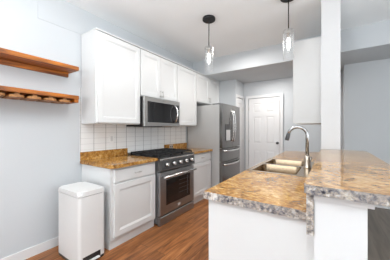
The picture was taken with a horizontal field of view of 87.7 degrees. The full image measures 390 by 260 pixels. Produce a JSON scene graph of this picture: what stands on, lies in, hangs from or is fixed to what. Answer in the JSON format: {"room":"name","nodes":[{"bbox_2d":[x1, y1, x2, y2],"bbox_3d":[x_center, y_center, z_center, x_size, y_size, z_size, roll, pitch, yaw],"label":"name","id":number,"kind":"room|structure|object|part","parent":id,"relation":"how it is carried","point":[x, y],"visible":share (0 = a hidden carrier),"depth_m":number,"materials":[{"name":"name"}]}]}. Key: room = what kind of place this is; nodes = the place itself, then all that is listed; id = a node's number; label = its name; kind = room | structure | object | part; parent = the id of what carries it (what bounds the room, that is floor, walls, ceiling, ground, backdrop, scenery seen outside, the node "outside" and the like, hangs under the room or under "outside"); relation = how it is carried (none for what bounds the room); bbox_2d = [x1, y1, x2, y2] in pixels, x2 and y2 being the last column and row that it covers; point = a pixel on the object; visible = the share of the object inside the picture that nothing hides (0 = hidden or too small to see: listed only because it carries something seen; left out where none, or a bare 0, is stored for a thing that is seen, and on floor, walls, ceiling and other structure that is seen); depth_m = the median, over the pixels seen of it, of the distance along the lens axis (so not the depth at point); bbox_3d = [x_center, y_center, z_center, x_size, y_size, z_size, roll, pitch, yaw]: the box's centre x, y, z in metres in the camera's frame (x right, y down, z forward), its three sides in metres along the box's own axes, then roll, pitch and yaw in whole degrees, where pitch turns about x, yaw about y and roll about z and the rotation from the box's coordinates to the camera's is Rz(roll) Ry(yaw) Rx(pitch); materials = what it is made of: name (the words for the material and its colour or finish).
{"room":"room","nodes":[
{"label":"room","id":0,"kind":"room"},
{"bbox_2d":[0,0,197,258],"bbox_3d":[-1.621,-0.095,2.227,0.104,2.770,8.123,0,0,34],"label":"wall","id":1,"kind":"structure","parent":0,"point":[40,141],"depth_m":2.13,"materials":[{"name":"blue paint"}]},
{"bbox_2d":[0,236,58,259],"bbox_3d":[-2.576,1.242,0.685,0.014,0.095,4.298,0,0,34],"label":"baseboard","id":2,"kind":"structure","parent":1,"relation":"attached to","point":[27,253],"depth_m":2.08,"materials":[{"name":"white paint"}]},
{"bbox_2d":[0,47,78,76],"bbox_3d":[-1.861,-0.647,1.571,0.225,0.090,1.764,0,0,34],"label":"wood shelf","id":3,"kind":"object","parent":1,"relation":"attached to","point":[8,57],"visible":1,"depth_m":2.00,"materials":[{"name":"brown wood"}]},
{"bbox_2d":[0,85,78,103],"bbox_3d":[-1.861,-0.331,1.571,0.225,0.082,1.764,0,0,34],"label":"wooden shelf","id":4,"kind":"object","parent":1,"relation":"attached to","point":[14,93],"visible":1,"depth_m":1.96,"materials":[{"name":"brown wood"}]},
{"bbox_3d":[-1.668,-0.311,1.867,0.221,0.042,0.114,0,0,34],"label":"glass rail","id":5,"kind":"part","parent":4,"relation":"part of","materials":[{"name":"brown wood"}]},
{"bbox_3d":[-1.595,-0.311,1.977,0.221,0.042,0.114,0,0,34],"label":"glass rail","id":6,"kind":"part","parent":4,"relation":"part of","materials":[{"name":"brown wood"}]},
{"bbox_3d":[-1.522,-0.311,2.087,0.221,0.042,0.114,0,0,34],"label":"glass rail","id":7,"kind":"part","parent":4,"relation":"part of","materials":[{"name":"brown wood"}]},
{"bbox_3d":[-1.449,-0.311,2.197,0.221,0.042,0.114,0,0,34],"label":"glass rail","id":8,"kind":"part","parent":4,"relation":"part of","materials":[{"name":"brown wood"}]},
{"bbox_3d":[-1.390,-0.314,2.287,0.221,0.036,0.042,0,0,34],"label":"rail","id":9,"kind":"part","parent":4,"relation":"part of","materials":[{"name":"brown wood"}]},
{"bbox_2d":[80,148,127,160],"bbox_3d":[-1.198,0.325,2.743,0.021,0.100,0.682,0,0,34],"label":"backsplash","id":10,"kind":"structure","parent":1,"relation":"attached to","point":[89,155],"depth_m":2.69,"materials":[{"name":"brown stone"}]},
{"bbox_2d":[81,27,140,124],"bbox_3d":[-1.072,-0.613,2.653,0.331,1.082,0.648,0,0,34],"label":"upper cabinet","id":11,"kind":"object","parent":1,"relation":"attached to","point":[110,64],"visible":1,"depth_m":2.47,"materials":[{"name":"white paint"}]},
{"bbox_3d":[-1.072,-1.147,2.653,0.331,0.014,0.648,0,0,34],"label":"trim","id":12,"kind":"part","parent":11,"relation":"part of","materials":[{"name":"white paint"}]},
{"bbox_3d":[-0.944,-0.606,2.578,0.020,1.044,0.620,0,0,34],"label":"door","id":13,"kind":"part","parent":11,"relation":"part of","materials":[{"name":"white paint"}]},
{"bbox_2d":[80,88,185,152],"bbox_3d":[-0.795,-0.060,3.378,0.008,0.900,2.185,0,0,34],"label":"wall tile","id":14,"kind":"structure","parent":1,"relation":"attached to","point":[93,137],"depth_m":3.04,"materials":[{"name":"white tile"}]},
{"bbox_2d":[109,134,113,142],"bbox_3d":[-1.157,0.125,2.817,0.009,0.115,0.072,0,0,34],"label":"light switch","id":15,"kind":"object","parent":14,"relation":"attached to","point":[111,136],"visible":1,"depth_m":2.81,"materials":[{"name":"white plastic"}]},
{"bbox_2d":[126,96,179,126],"bbox_3d":[-0.606,-0.254,3.228,0.471,0.428,0.798,0,0,34],"label":"microwave","id":16,"kind":"object","parent":1,"relation":"attached to","point":[154,112],"visible":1,"depth_m":3.04,"materials":[{"name":"silver metal"}]},
{"bbox_3d":[-0.493,-0.258,3.154,0.030,0.419,0.798,0,0,34],"label":"door","id":17,"kind":"part","parent":16,"relation":"part of","materials":[{"name":"silver metal"}]},
{"bbox_3d":[-0.470,-0.255,3.159,0.002,0.300,0.713,0,0,34],"label":"door glass","id":18,"kind":"part","parent":16,"relation":"part of","materials":[{"name":"black glass"}]},
{"bbox_2d":[140,47,177,101],"bbox_3d":[-0.656,-0.813,3.259,0.354,0.682,0.818,0,0,34],"label":"upper cabinet","id":19,"kind":"object","parent":1,"relation":"attached to","point":[158,74],"visible":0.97,"depth_m":3.12,"materials":[{"name":"white paint"}]},
{"bbox_3d":[-0.655,-0.806,3.015,0.020,0.644,0.400,0,0,34],"label":"door","id":20,"kind":"part","parent":19,"relation":"part of","materials":[{"name":"white paint"}]},
{"bbox_3d":[-0.666,-1.147,3.266,0.331,0.014,0.818,0,0,34],"label":"trim","id":21,"kind":"part","parent":19,"relation":"part of","materials":[{"name":"white paint"}]},
{"bbox_3d":[-0.431,-0.806,3.353,0.020,0.644,0.402,0,0,34],"label":"door","id":22,"kind":"part","parent":19,"relation":"part of","materials":[{"name":"white paint"}]},
{"bbox_2d":[164,143,186,148],"bbox_3d":[-0.368,0.325,3.996,0.021,0.100,0.683,0,0,34],"label":"backsplash","id":23,"kind":"structure","parent":1,"relation":"attached to","point":[179,145],"depth_m":4.01,"materials":[{"name":"brown stone"}]},
{"bbox_2d":[177,63,196,125],"bbox_3d":[-0.267,-0.613,3.868,0.331,1.082,0.622,0,0,34],"label":"upper cabinet","id":24,"kind":"object","parent":1,"relation":"attached to","point":[186,77],"visible":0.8,"depth_m":3.79,"materials":[{"name":"white paint"}]},
{"bbox_3d":[-0.267,-1.147,3.868,0.331,0.014,0.622,0,0,34],"label":"trim","id":25,"kind":"part","parent":24,"relation":"part of","materials":[{"name":"white paint"}]},
{"bbox_2d":[196,72,219,105],"bbox_3d":[0.191,-0.855,4.538,0.354,0.599,0.998,0,0,34],"label":"upper cabinet","id":26,"kind":"object","parent":1,"relation":"attached to","point":[207,87],"visible":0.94,"depth_m":4.40,"materials":[{"name":"white paint"}]},
{"bbox_3d":[0.167,-0.848,4.256,0.020,0.561,0.490,0,0,34],"label":"door","id":27,"kind":"part","parent":26,"relation":"part of","materials":[{"name":"white paint"}]},
{"bbox_3d":[0.181,-1.147,4.545,0.331,0.014,0.998,0,0,34],"label":"trim","id":28,"kind":"part","parent":26,"relation":"part of","materials":[{"name":"white paint"}]},
{"bbox_3d":[0.440,-0.848,4.668,0.020,0.561,0.490,0,0,34],"label":"door","id":29,"kind":"part","parent":26,"relation":"part of","materials":[{"name":"white paint"}]},
{"bbox_2d":[25,198,389,259],"bbox_3d":[0.587,1.340,0.765,5.400,0.100,8.123,0,0,34],"label":"floor","id":30,"kind":"structure","parent":0,"point":[186,236],"depth_m":2.34,"materials":[{"name":"brown wood"}]},
{"bbox_2d":[58,182,103,259],"bbox_3d":[-1.161,0.941,2.091,0.465,0.698,0.272,0,0,34],"label":"trash can","id":31,"kind":"object","parent":30,"relation":"on","point":[81,204],"visible":1,"depth_m":1.98,"materials":[{"name":"white plastic"}]},
{"bbox_3d":[-1.175,0.613,2.100,0.432,0.042,0.272,0,0,34],"label":"lid","id":32,"kind":"part","parent":31,"relation":"part of","materials":[{"name":"white plastic"}]},
{"bbox_2d":[82,162,154,249],"bbox_3d":[-0.937,0.854,2.579,0.638,0.873,0.659,0,0,34],"label":"base cabinet","id":33,"kind":"object","parent":30,"relation":"on","point":[129,192],"visible":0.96,"depth_m":2.34,"materials":[{"name":"white paint"}]},
{"bbox_2d":[80,148,157,168],"bbox_3d":[-0.942,0.345,2.573,0.636,0.140,0.682,0,0,34],"label":"countertop","id":34,"kind":"structure","parent":33,"relation":"on","point":[113,158],"depth_m":2.54,"materials":[{"name":"brown stone"}]},
{"bbox_3d":[-0.700,0.505,2.435,0.020,0.140,0.612,0,0,34],"label":"drawer","id":35,"kind":"part","parent":33,"relation":"part of","materials":[{"name":"white paint"}]},
{"bbox_3d":[-0.700,0.880,2.435,0.020,0.570,0.612,0,0,34],"label":"door","id":36,"kind":"part","parent":33,"relation":"part of","materials":[{"name":"white paint"}]},
{"bbox_2d":[128,148,196,226],"bbox_3d":[-0.483,0.809,3.171,0.734,0.962,0.806,0,0,34],"label":"gas range","id":37,"kind":"object","parent":30,"relation":"on","point":[174,168],"visible":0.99,"depth_m":2.93,"materials":[{"name":"silver metal"}]},
{"bbox_2d":[130,152,193,158],"bbox_3d":[-0.515,0.384,3.192,0.658,0.020,0.806,0,0,34],"label":"cooktop","id":38,"kind":"object","parent":37,"relation":"in","point":[180,154],"depth_m":2.95,"materials":[{"name":"black metal"}]},
{"bbox_3d":[-0.259,0.865,3.023,0.046,0.580,0.798,0,0,34],"label":"oven door","id":39,"kind":"part","parent":37,"relation":"part of","materials":[{"name":"silver metal"}]},
{"bbox_3d":[-0.259,1.228,3.023,0.046,0.111,0.798,0,0,34],"label":"kick panel","id":40,"kind":"part","parent":37,"relation":"part of","materials":[{"name":"silver metal"}]},
{"bbox_3d":[-0.252,0.475,3.018,0.063,0.160,0.806,0,0,34],"label":"control panel","id":41,"kind":"part","parent":37,"relation":"part of","materials":[{"name":"metal"}]},
{"bbox_3d":[-0.244,0.401,3.013,0.031,0.018,0.806,0,0,34],"label":"rail","id":42,"kind":"part","parent":37,"relation":"part of","materials":[{"name":"metal"}]},
{"bbox_3d":[-0.210,0.635,2.990,0.080,0.032,0.746,0,0,34],"label":"handle","id":43,"kind":"part","parent":37,"relation":"part of","materials":[{"name":"metal"}]},
{"bbox_2d":[192,152,210,203],"bbox_3d":[-0.111,0.854,3.826,0.638,0.873,0.676,0,0,34],"label":"base cabinet","id":44,"kind":"object","parent":30,"relation":"on","point":[202,175],"visible":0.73,"depth_m":3.67,"materials":[{"name":"white paint"}]},
{"bbox_2d":[164,143,212,153],"bbox_3d":[-0.112,0.345,3.826,0.636,0.140,0.683,0,0,34],"label":"countertop","id":45,"kind":"structure","parent":44,"relation":"on","point":[178,145],"depth_m":3.88,"materials":[{"name":"brown stone"}]},
{"bbox_3d":[0.126,0.880,3.682,0.020,0.570,0.629,0,0,34],"label":"door","id":46,"kind":"part","parent":44,"relation":"part of","materials":[{"name":"white paint"}]},
{"bbox_3d":[0.126,0.505,3.682,0.020,0.140,0.629,0,0,34],"label":"drawer","id":47,"kind":"part","parent":44,"relation":"part of","materials":[{"name":"white paint"}]},
{"bbox_2d":[188,103,239,186],"bbox_3d":[0.460,0.392,4.419,0.892,1.797,0.892,0,0,34],"label":"refrigerator","id":48,"kind":"object","parent":30,"relation":"on","point":[217,128],"visible":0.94,"depth_m":4.02,"materials":[{"name":"grey paint"}]},
{"bbox_3d":[0.622,-0.072,4.043,0.074,0.855,0.443,0,0,34],"label":"door","id":49,"kind":"part","parent":48,"relation":"part of","materials":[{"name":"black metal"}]},
{"bbox_3d":[0.746,0.924,4.230,0.074,0.592,0.892,0,0,34],"label":"freezer drawer","id":50,"kind":"part","parent":48,"relation":"part of","materials":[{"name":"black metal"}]},
{"bbox_3d":[0.746,0.491,4.230,0.074,0.247,0.892,0,0,34],"label":"freezer drawer","id":51,"kind":"part","parent":48,"relation":"part of","materials":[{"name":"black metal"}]},
{"bbox_3d":[0.771,-0.075,4.159,0.079,0.678,0.026,0,0,34],"label":"handle","id":52,"kind":"part","parent":48,"relation":"part of","materials":[{"name":"metal"}]},
{"bbox_3d":[0.821,-0.075,4.234,0.079,0.678,0.026,0,0,34],"label":"handle","id":53,"kind":"part","parent":48,"relation":"part of","materials":[{"name":"metal"}]},
{"bbox_3d":[0.870,-0.072,4.417,0.074,0.855,0.443,0,0,34],"label":"door","id":54,"kind":"part","parent":48,"relation":"part of","materials":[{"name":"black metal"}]},
{"bbox_2d":[209,200,313,259],"bbox_3d":[1.079,0.856,2.275,0.606,0.868,2.815,0,0,34],"label":"base cabinet","id":55,"kind":"object","parent":30,"relation":"on","point":[235,232],"visible":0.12,"depth_m":1.09,"materials":[{"name":"white paint"}]},
{"bbox_2d":[203,151,318,235],"bbox_3d":[1.049,0.338,2.217,0.595,0.167,3.005,0,0,34],"label":"countertop","id":56,"kind":"structure","parent":55,"relation":"on","point":[278,194],"depth_m":1.20,"materials":[{"name":"brown stone"}]},
{"bbox_2d":[247,159,313,176],"bbox_3d":[0.950,0.456,2.092,0.533,0.168,0.907,0,0,34],"label":"sink","id":57,"kind":"object","parent":56,"relation":"in","point":[275,166],"visible":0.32,"depth_m":2.11,"materials":[{"name":"metal"}]},
{"bbox_3d":[0.787,0.457,1.937,0.371,0.167,0.400,0,0,34],"label":"bowl","id":58,"kind":"part","parent":57,"relation":"part of","materials":[{"name":"metal"}]},
{"bbox_3d":[1.033,0.457,2.308,0.371,0.167,0.390,0,0,34],"label":"bowl","id":59,"kind":"part","parent":57,"relation":"part of","materials":[{"name":"metal"}]},
{"bbox_2d":[285,125,311,167],"bbox_3d":[1.037,0.165,2.043,0.236,0.413,0.110,0,0,34],"label":"kitchen faucet","id":60,"kind":"object","parent":56,"relation":"on","point":[307,159],"visible":1,"depth_m":1.98,"materials":[{"name":"silver metal"}]},
{"bbox_3d":[1.023,0.112,2.021,0.195,0.306,0.032,0,0,31],"label":"spout","id":61,"kind":"part","parent":60,"relation":"part of","materials":[{"name":"metal"}]},
{"bbox_2d":[65,0,389,62],"bbox_3d":[0.587,-1.530,0.765,5.400,0.100,8.123,0,0,34],"label":"ceiling","id":62,"kind":"structure","parent":0,"point":[178,27],"depth_m":2.76,"materials":[{"name":"white paint"}]},
{"bbox_2d":[203,15,214,63],"bbox_3d":[0.185,-1.125,2.696,0.170,0.710,0.170,0,0,34],"label":"pendant lamp","id":63,"kind":"object","parent":62,"relation":"hanging from","point":[208,19],"visible":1,"depth_m":2.68,"materials":[{"name":"black metal"}]},
{"bbox_2d":[206,46,211,53],"bbox_3d":[0.185,-1.059,2.696,0.072,0.102,0.072,0,0,34],"label":"socket","id":64,"kind":"object","parent":63,"relation":"attached to","point":[208,49],"depth_m":2.68,"materials":[{"name":"silver metal"}]},
{"bbox_2d":[280,0,292,49],"bbox_3d":[1.030,-1.125,2.238,0.170,0.710,0.170,0,0,34],"label":"pendant lamp","id":65,"kind":"object","parent":62,"relation":"hanging from","point":[288,33],"visible":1,"depth_m":2.23,"materials":[{"name":"white"}]},
{"bbox_2d":[285,28,291,38],"bbox_3d":[1.030,-1.059,2.238,0.072,0.102,0.072,0,0,34],"label":"socket","id":66,"kind":"object","parent":65,"relation":"attached to","point":[288,33],"depth_m":2.22,"materials":[{"name":"silver metal"}]},
{"bbox_3d":[1.030,-0.942,2.238,0.032,0.133,0.032,0,0,34],"label":"bulb","id":67,"kind":"part","parent":65,"relation":"part of","materials":[{"name":"white glass"}]},
{"bbox_2d":[219,79,243,105],"bbox_3d":[0.767,0.067,5.078,0.737,2.446,0.531,0,0,34],"label":"wall","id":68,"kind":"structure","parent":0,"point":[228,89],"depth_m":4.78,"materials":[{"name":"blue paint"}]},
{"bbox_2d":[236,94,243,172],"bbox_3d":[1.070,0.236,4.881,0.050,2.107,0.528,0,0,34],"label":"door","id":69,"kind":"structure","parent":68,"relation":"in","point":[239,102],"depth_m":4.97,"materials":[{"name":"white paint"}]},
{"bbox_2d":[193,20,389,82],"bbox_3d":[2.444,-1.318,3.568,5.200,0.324,1.197,0,0,34],"label":"ceiling beam","id":70,"kind":"structure","parent":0,"point":[369,42],"depth_m":3.58,"materials":[{"name":"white paint"}]},
{"bbox_2d":[244,71,342,170],"bbox_3d":[1.781,-0.095,4.785,2.750,2.770,0.100,0,0,34],"label":"wall","id":71,"kind":"structure","parent":0,"point":[296,142],"depth_m":4.53,"materials":[{"name":"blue paint"}]},
{"bbox_2d":[246,93,282,169],"bbox_3d":[1.611,0.236,4.777,0.856,2.107,0.098,0,0,34],"label":"door","id":72,"kind":"structure","parent":71,"relation":"in","point":[265,140],"depth_m":4.79,"materials":[{"name":"white paint"}]},
{"bbox_3d":[1.500,-0.517,4.880,0.175,0.191,0.010,0,0,34],"label":"panel","id":73,"kind":"part","parent":72,"relation":"part of","materials":[{"name":"white paint"}]},
{"bbox_3d":[1.500,0.010,4.880,0.175,0.616,0.010,0,0,34],"label":"panel","id":74,"kind":"part","parent":72,"relation":"part of","materials":[{"name":"white paint"}]},
{"bbox_3d":[1.500,0.786,4.880,0.175,0.568,0.010,0,0,34],"label":"panel","id":75,"kind":"part","parent":72,"relation":"part of","materials":[{"name":"white paint"}]},
{"bbox_3d":[1.749,-0.517,4.715,0.175,0.191,0.010,0,0,34],"label":"panel","id":76,"kind":"part","parent":72,"relation":"part of","materials":[{"name":"white paint"}]},
{"bbox_3d":[1.749,0.010,4.715,0.175,0.616,0.010,0,0,34],"label":"panel","id":77,"kind":"part","parent":72,"relation":"part of","materials":[{"name":"white paint"}]},
{"bbox_3d":[1.749,0.786,4.715,0.175,0.568,0.010,0,0,34],"label":"panel","id":78,"kind":"part","parent":72,"relation":"part of","materials":[{"name":"white paint"}]},
{"bbox_2d":[321,0,340,149],"bbox_3d":[1.773,-0.095,2.658,0.175,2.770,1.050,0,0,34],"label":"wall column","id":79,"kind":"structure","parent":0,"point":[330,9],"depth_m":2.22,"materials":[{"name":"white paint"}]},
{"bbox_2d":[293,37,320,124],"bbox_3d":[1.638,-0.615,2.909,0.325,1.070,0.760,0,0,34],"label":"upper cabinet","id":80,"kind":"object","parent":79,"relation":"attached to","point":[306,53],"visible":0.96,"depth_m":2.59,"materials":[{"name":"white paint"}]},
{"bbox_3d":[1.406,-0.615,2.835,0.020,1.050,0.370,0,0,34],"label":"door","id":81,"kind":"part","parent":80,"relation":"part of","materials":[{"name":"white paint"}]},
{"bbox_2d":[314,200,367,259],"bbox_3d":[1.020,0.772,1.485,0.163,1.036,1.733,0,0,34],"label":"wall","id":82,"kind":"structure","parent":0,"point":[340,230],"depth_m":0.76,"materials":[{"name":"white paint"}]},
{"bbox_2d":[314,195,374,209],"bbox_3d":[1.023,0.265,1.478,0.187,0.022,1.742,0,0,34],"label":"trim","id":83,"kind":"structure","parent":82,"relation":"attached to","point":[320,198],"depth_m":0.74,"materials":[{"name":"white paint"}]},
{"bbox_2d":[304,149,389,206],"bbox_3d":[1.080,0.234,1.428,0.394,0.037,1.763,0,0,34],"label":"bar","id":84,"kind":"object","parent":82,"relation":"on","point":[350,175],"visible":1,"depth_m":0.92,"materials":[{"name":"beige stone"}]},
{"bbox_2d":[343,59,389,164],"bbox_3d":[3.832,-0.095,3.173,2.450,2.770,0.523,0,0,34],"label":"wall","id":85,"kind":"structure","parent":0,"point":[366,85],"depth_m":3.46,"materials":[{"name":"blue paint"}]},
{"bbox_2d":[375,205,389,208],"bbox_3d":[3.683,1.242,2.950,2.450,0.095,0.014,0,0,34],"label":"baseboard","id":86,"kind":"structure","parent":85,"relation":"attached to","point":[379,206],"depth_m":3.34,"materials":[{"name":"white paint"}]}
]}

